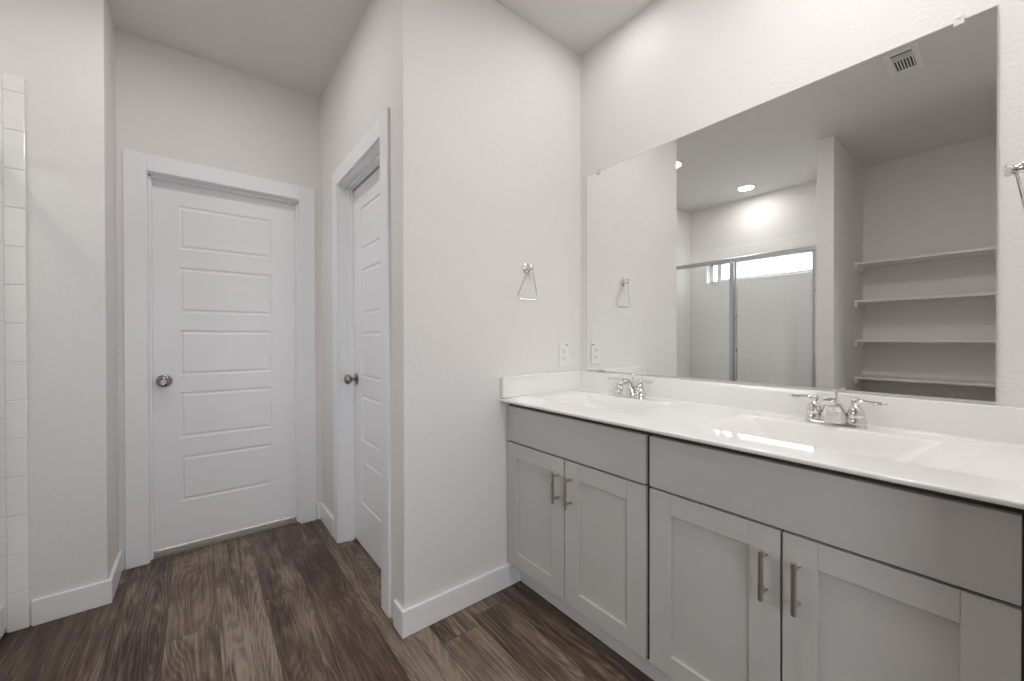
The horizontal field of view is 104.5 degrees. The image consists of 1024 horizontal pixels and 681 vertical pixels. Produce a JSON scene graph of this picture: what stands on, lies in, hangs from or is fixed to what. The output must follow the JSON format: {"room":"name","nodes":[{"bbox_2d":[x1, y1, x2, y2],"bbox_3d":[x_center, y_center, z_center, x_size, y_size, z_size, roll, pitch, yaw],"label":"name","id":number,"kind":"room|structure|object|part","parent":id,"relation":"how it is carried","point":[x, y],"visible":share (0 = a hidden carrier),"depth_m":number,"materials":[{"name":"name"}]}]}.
{"room":"bathroom","nodes":[
{"label":"bathroom","id":0,"kind":"room"},
{"bbox_2d":[0,0,118,632],"bbox_3d":[-2.429,-0.197,1.504,1.305,2.716,0.426,0,0,-38],"label":"wall","id":1,"kind":"structure","parent":0,"point":[63,51],"depth_m":1.68,"materials":[{"name":"white paint"}]},
{"bbox_2d":[0,74,6,628],"bbox_3d":[-2.349,0.050,1.291,0.883,2.185,0.008,0,0,-38],"label":"tiled wall","id":2,"kind":"structure","parent":1,"relation":"attached to","point":[3,572],"depth_m":1.56,"materials":[{"name":"white tile"}]},
{"bbox_2d":[2,73,29,632],"bbox_3d":[-1.980,0.053,1.583,0.057,2.213,0.010,0,0,-38],"label":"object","id":3,"kind":"structure","parent":1,"relation":"attached to","point":[13,103],"depth_m":1.58,"materials":[{"name":"white tile"}]},
{"bbox_2d":[3,89,28,631],"bbox_3d":[-1.982,0.058,1.584,0.055,2.205,0.006,0,0,-38],"label":"trim","id":4,"kind":"structure","parent":1,"relation":"attached to","point":[4,89],"depth_m":1.58,"materials":[{"name":"white tile"}]},
{"bbox_2d":[31,550,122,625],"bbox_3d":[-1.956,1.107,1.803,0.232,0.104,0.326,0,0,-38],"label":"baseboard","id":5,"kind":"structure","parent":1,"relation":"attached to","point":[77,600],"depth_m":1.68,"materials":[{"name":"white paint"}]},
{"bbox_2d":[115,29,321,568],"bbox_3d":[-1.645,-0.203,2.325,1.145,2.716,0.115,0,0,-38],"label":"wall","id":6,"kind":"structure","parent":0,"point":[171,103],"depth_m":2.21,"materials":[{"name":"white paint"}]},
{"bbox_2d":[119,549,123,570],"bbox_3d":[-1.965,1.106,1.994,0.019,0.104,0.014,0,0,-38],"label":"baseboard","id":7,"kind":"structure","parent":6,"relation":"attached to","point":[122,549],"depth_m":1.99,"materials":[{"name":"white paint"}]},
{"bbox_2d":[122,148,315,569],"bbox_3d":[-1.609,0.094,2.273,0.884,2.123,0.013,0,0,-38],"label":"trim","id":8,"kind":"structure","parent":6,"relation":"attached to","point":[136,164],"depth_m":2.04,"materials":[{"name":"white paint"}]},
{"bbox_2d":[152,179,295,550],"bbox_3d":[-1.643,0.129,2.315,0.694,1.993,0.102,0,0,-38],"label":"door","id":9,"kind":"structure","parent":6,"relation":"in","point":[223,263],"depth_m":2.30,"materials":[{"name":"white paint"}]},
{"bbox_3d":[-1.859,0.219,2.116,0.057,0.057,0.058,0,0,-38],"label":"knob","id":10,"kind":"part","parent":9,"relation":"part of","materials":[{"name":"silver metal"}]},
{"bbox_2d":[317,502,320,518],"bbox_3d":[-1.245,1.101,2.566,0.032,0.104,0.014,0,0,-38],"label":"baseboard","id":11,"kind":"structure","parent":6,"relation":"attached to","point":[318,504],"depth_m":2.56,"materials":[{"name":"white paint"}]},
{"bbox_2d":[0,519,653,680],"bbox_3d":[-0.387,1.213,0.643,3.420,0.100,4.620,0,0,-38],"label":"floor","id":12,"kind":"structure","parent":0,"point":[290,602],"depth_m":1.58,"materials":[{"name":"brown wood"}]},
{"bbox_2d":[0,604,3,638],"bbox_3d":[-1.874,1.101,0.705,0.872,0.128,1.508,0,0,-38],"label":"shower pan","id":13,"kind":"object","parent":12,"relation":"on","point":[1,605],"visible":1,"depth_m":1.54,"materials":[{"name":"white plastic"}]},
{"bbox_2d":[154,516,296,558],"bbox_3d":[-1.738,1.149,2.458,1.120,0.012,0.370,0,0,-38],"label":"threshold","id":14,"kind":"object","parent":12,"relation":"on","point":[270,525],"depth_m":2.30,"materials":[{"name":"grey"}]},
{"bbox_2d":[507,403,659,680],"bbox_3d":[0.391,0.720,1.724,0.554,0.872,0.751,0,0,-38],"label":"vanity cabinet","id":15,"kind":"object","parent":12,"relation":"on","point":[578,489],"visible":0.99,"depth_m":1.50,"materials":[{"name":"grey paint"}]},
{"bbox_3d":[0.099,0.755,1.724,0.019,0.564,0.367,0,0,-38],"label":"door","id":16,"kind":"part","parent":15,"relation":"part of","materials":[{"name":"grey paint"}]},
{"bbox_3d":[0.172,0.586,1.585,0.039,0.127,0.014,0,0,-38],"label":"handle","id":17,"kind":"part","parent":15,"relation":"part of","materials":[{"name":"silver metal"}]},
{"bbox_3d":[0.213,0.587,1.532,0.039,0.127,0.014,0,0,-38],"label":"handle","id":18,"kind":"part","parent":15,"relation":"part of","materials":[{"name":"silver metal"}]},
{"bbox_3d":[0.212,0.386,1.579,0.019,0.160,0.733,0,0,-38],"label":"drawer","id":19,"kind":"part","parent":15,"relation":"part of","materials":[{"name":"grey paint"}]},
{"bbox_3d":[0.328,0.756,1.435,0.019,0.564,0.361,0,0,-38],"label":"door","id":20,"kind":"part","parent":15,"relation":"part of","materials":[{"name":"grey paint"}]},
{"bbox_2d":[650,433,1023,680],"bbox_3d":[0.862,0.722,1.130,0.554,0.872,0.765,0,0,-38],"label":"vanity cabinet","id":21,"kind":"object","parent":12,"relation":"on","point":[763,568],"visible":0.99,"depth_m":0.93,"materials":[{"name":"grey paint"}]},
{"bbox_3d":[0.563,0.757,1.139,0.019,0.564,0.365,0,0,-38],"label":"door","id":22,"kind":"part","parent":21,"relation":"part of","materials":[{"name":"grey paint"}]},
{"bbox_2d":[500,371,1023,509],"bbox_3d":[0.628,0.275,1.420,0.555,0.210,1.508,0,0,-38],"label":"countertop","id":23,"kind":"structure","parent":21,"relation":"on","point":[967,450],"depth_m":1.17,"materials":[{"name":"white stone"}]},
{"bbox_2d":[538,392,670,412],"bbox_3d":[0.388,0.322,1.739,0.325,0.114,0.498,0,0,-38],"label":"basin","id":24,"kind":"object","parent":23,"relation":"in","point":[602,402],"depth_m":1.87,"materials":[{"name":"white ceramic"}]},
{"bbox_2d":[607,373,652,398],"bbox_3d":[0.532,0.210,1.837,0.104,0.110,0.252,0,0,-38],"label":"sink faucet","id":25,"kind":"object","parent":23,"relation":"on","point":[625,387],"visible":1,"depth_m":1.82,"materials":[{"name":"silver metal"}]},
{"bbox_3d":[0.519,0.213,1.894,0.053,0.078,0.053,0,0,-38],"label":"handle","id":26,"kind":"part","parent":25,"relation":"part of","materials":[{"name":"silver metal"}]},
{"bbox_3d":[0.530,0.215,1.836,0.099,0.081,0.080,0,0,-38],"label":"spout","id":27,"kind":"part","parent":25,"relation":"part of","materials":[{"name":"silver metal"}]},
{"bbox_3d":[0.552,0.257,1.853,0.054,0.016,0.160,0,0,-38],"label":"plate","id":28,"kind":"part","parent":25,"relation":"part of","materials":[{"name":"silver metal"}]},
{"bbox_3d":[0.585,0.214,1.812,0.053,0.078,0.053,0,0,-38],"label":"handle","id":29,"kind":"part","parent":25,"relation":"part of","materials":[{"name":"silver metal"}]},
{"bbox_3d":[0.603,0.188,1.783,0.019,0.023,0.079,0,0,-32],"label":"lever","id":30,"kind":"part","parent":25,"relation":"part of","materials":[{"name":"silver metal"}]},
{"bbox_2d":[701,414,943,465],"bbox_3d":[0.862,0.325,1.142,0.325,0.114,0.498,0,0,-38],"label":"basin","id":31,"kind":"object","parent":23,"relation":"in","point":[907,450],"depth_m":1.20,"materials":[{"name":"white ceramic"}]},
{"bbox_2d":[787,390,887,429],"bbox_3d":[1.004,0.212,1.243,0.104,0.110,0.252,0,0,-38],"label":"sink faucet","id":32,"kind":"object","parent":23,"relation":"on","point":[833,413],"visible":1,"depth_m":1.23,"materials":[{"name":"silver metal"}]},
{"bbox_3d":[0.967,0.190,1.324,0.019,0.023,0.079,0,0,-44],"label":"lever","id":33,"kind":"part","parent":32,"relation":"part of","materials":[{"name":"silver metal"}]},
{"bbox_3d":[0.991,0.216,1.300,0.053,0.078,0.053,0,0,-38],"label":"handle","id":34,"kind":"part","parent":32,"relation":"part of","materials":[{"name":"silver metal"}]},
{"bbox_3d":[1.002,0.218,1.241,0.099,0.081,0.080,0,0,-38],"label":"spout","id":35,"kind":"part","parent":32,"relation":"part of","materials":[{"name":"silver metal"}]},
{"bbox_3d":[1.024,0.260,1.259,0.054,0.016,0.160,0,0,-38],"label":"plate","id":36,"kind":"part","parent":32,"relation":"part of","materials":[{"name":"silver metal"}]},
{"bbox_3d":[1.039,0.206,1.271,0.012,0.098,0.012,0,0,-38],"label":"lift rod","id":37,"kind":"part","parent":32,"relation":"part of","materials":[{"name":"silver metal"}]},
{"bbox_3d":[1.056,0.216,1.217,0.053,0.078,0.053,0,0,-38],"label":"handle","id":38,"kind":"part","parent":32,"relation":"part of","materials":[{"name":"silver metal"}]},
{"bbox_3d":[1.075,0.191,1.188,0.019,0.023,0.079,0,0,-32],"label":"lever","id":39,"kind":"part","parent":32,"relation":"part of","materials":[{"name":"silver metal"}]},
{"bbox_3d":[0.633,0.589,1.003,0.039,0.127,0.014,0,0,-38],"label":"handle","id":40,"kind":"part","parent":21,"relation":"part of","materials":[{"name":"silver metal"}]},
{"bbox_3d":[0.677,0.589,0.947,0.039,0.127,0.014,0,0,-38],"label":"handle","id":41,"kind":"part","parent":21,"relation":"part of","materials":[{"name":"silver metal"}]},
{"bbox_3d":[0.677,0.389,0.992,0.019,0.160,0.735,0,0,-38],"label":"drawer","id":42,"kind":"part","parent":21,"relation":"part of","materials":[{"name":"grey paint"}]},
{"bbox_3d":[0.793,0.758,0.849,0.019,0.564,0.365,0,0,-38],"label":"door","id":43,"kind":"part","parent":21,"relation":"part of","materials":[{"name":"grey paint"}]},
{"bbox_2d":[320,0,392,618],"bbox_3d":[-0.852,-0.203,2.179,0.115,2.716,1.300,0,0,-38],"label":"wall","id":44,"kind":"structure","parent":0,"point":[359,90],"depth_m":2.12,"materials":[{"name":"white paint"}]},
{"bbox_2d":[320,502,333,535],"bbox_3d":[-1.146,1.102,2.456,0.014,0.104,0.309,0,0,-38],"label":"baseboard","id":45,"kind":"structure","parent":44,"relation":"attached to","point":[326,516],"depth_m":2.44,"materials":[{"name":"white paint"}]},
{"bbox_2d":[338,140,379,542],"bbox_3d":[-0.726,0.129,2.022,0.115,2.053,0.718,0,0,-38],"label":"trim","id":46,"kind":"structure","parent":44,"relation":"attached to","point":[370,163],"depth_m":2.27,"materials":[{"name":"white paint"}]},
{"bbox_2d":[332,107,390,617],"bbox_3d":[-0.776,0.095,1.982,0.013,2.123,0.858,0,0,-38],"label":"trim","id":47,"kind":"structure","parent":44,"relation":"attached to","point":[380,130],"depth_m":1.69,"materials":[{"name":"white paint"}]},
{"bbox_2d":[344,167,380,568],"bbox_3d":[-0.721,0.140,2.026,0.102,1.995,0.668,0,0,-38],"label":"door","id":48,"kind":"structure","parent":44,"relation":"in","point":[366,198],"depth_m":2.11,"materials":[{"name":"white paint"}]},
{"bbox_3d":[-0.914,0.219,2.234,0.058,0.057,0.057,0,0,-38],"label":"knob","id":49,"kind":"part","parent":48,"relation":"part of","materials":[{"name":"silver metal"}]},
{"bbox_2d":[393,599,403,635],"bbox_3d":[-0.453,1.106,1.582,0.014,0.104,0.082,0,0,-38],"label":"baseboard","id":50,"kind":"structure","parent":44,"relation":"attached to","point":[397,608],"depth_m":1.58,"materials":[{"name":"white paint"}]},
{"bbox_2d":[107,0,654,98],"bbox_3d":[-0.392,-1.603,0.627,3.420,0.100,4.620,0,0,-38],"label":"ceiling","id":51,"kind":"structure","parent":0,"point":[297,45],"depth_m":1.97,"materials":[{"name":"white paint"}]},
{"bbox_2d":[391,0,579,609],"bbox_3d":[-0.002,-0.203,1.956,1.170,2.716,0.115,0,0,-38],"label":"wall","id":52,"kind":"structure","parent":0,"point":[486,103],"depth_m":1.74,"materials":[{"name":"white paint"}]},
{"bbox_2d":[401,563,520,638],"bbox_3d":[-0.195,1.105,1.726,0.596,0.104,0.014,0,0,-38],"label":"baseboard","id":53,"kind":"structure","parent":52,"relation":"attached to","point":[415,618],"depth_m":1.68,"materials":[{"name":"white paint"}]},
{"bbox_2d":[518,263,536,299],"bbox_3d":[0.085,-0.288,1.921,0.124,0.178,0.046,0,0,-38],"label":"towel ring","id":54,"kind":"object","parent":52,"relation":"attached to","point":[527,268],"visible":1,"depth_m":1.92,"materials":[{"name":"silver metal"}]},
{"bbox_3d":[0.075,-0.353,1.934,0.048,0.048,0.013,0,0,-38],"label":"wall plate","id":55,"kind":"part","parent":54,"relation":"part of","materials":[{"name":"silver metal"}]},
{"bbox_3d":[0.088,-0.353,1.917,0.032,0.032,0.036,0,0,-38],"label":"post","id":56,"kind":"part","parent":54,"relation":"part of","materials":[{"name":"silver metal"}]},
{"bbox_2d":[559,342,568,365],"bbox_3d":[0.275,0.072,2.097,0.074,0.126,0.008,0,0,-38],"label":"electrical outlet","id":57,"kind":"object","parent":52,"relation":"attached to","point":[563,346],"visible":1,"depth_m":2.09,"materials":[{"name":"white plastic"}]},
{"bbox_2d":[562,348,566,360],"bbox_3d":[0.276,0.072,2.096,0.033,0.068,0.004,0,0,-38],"label":"receptacle","id":58,"kind":"object","parent":57,"relation":"attached to","point":[564,350],"depth_m":2.09,"materials":[{"name":"white plastic"}]},
{"bbox_2d":[580,0,1023,407],"bbox_3d":[1.372,-0.200,1.046,0.148,2.716,3.076,0,0,-38],"label":"wall","id":59,"kind":"structure","parent":0,"point":[675,69],"depth_m":1.51,"materials":[{"name":"white paint"}]},
{"bbox_2d":[586,4,998,401],"bbox_3d":[0.837,-0.365,1.589,0.014,1.060,1.405,0,0,-38],"label":"wall mirror","id":60,"kind":"object","parent":59,"relation":"attached to","point":[839,229],"visible":1,"depth_m":1.32,"materials":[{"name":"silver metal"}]},
{"bbox_2d":[580,371,1023,446],"bbox_3d":[0.835,0.217,1.584,0.028,0.097,1.508,0,0,-38],"label":"backsplash","id":61,"kind":"structure","parent":59,"relation":"attached to","point":[996,424],"depth_m":1.23,"materials":[{"name":"white stone"}]},
{"bbox_3d":[1.103,-0.198,0.757,0.732,2.716,0.115,0,0,-38],"label":"wall","id":62,"kind":"structure","parent":0,"visible":0},
{"bbox_2d":[1003,162,1023,209],"bbox_3d":[1.017,-0.280,0.791,0.124,0.178,0.046,0,0,-38],"label":"towel ring","id":63,"kind":"object","parent":62,"relation":"attached to","point":[1010,169],"visible":1,"depth_m":0.79,"materials":[{"name":"silver metal"}]},
{"bbox_3d":[1.014,-0.345,0.795,0.032,0.032,0.036,0,0,-38],"label":"post","id":64,"kind":"part","parent":63,"relation":"part of","materials":[{"name":"silver metal"}]}
]}

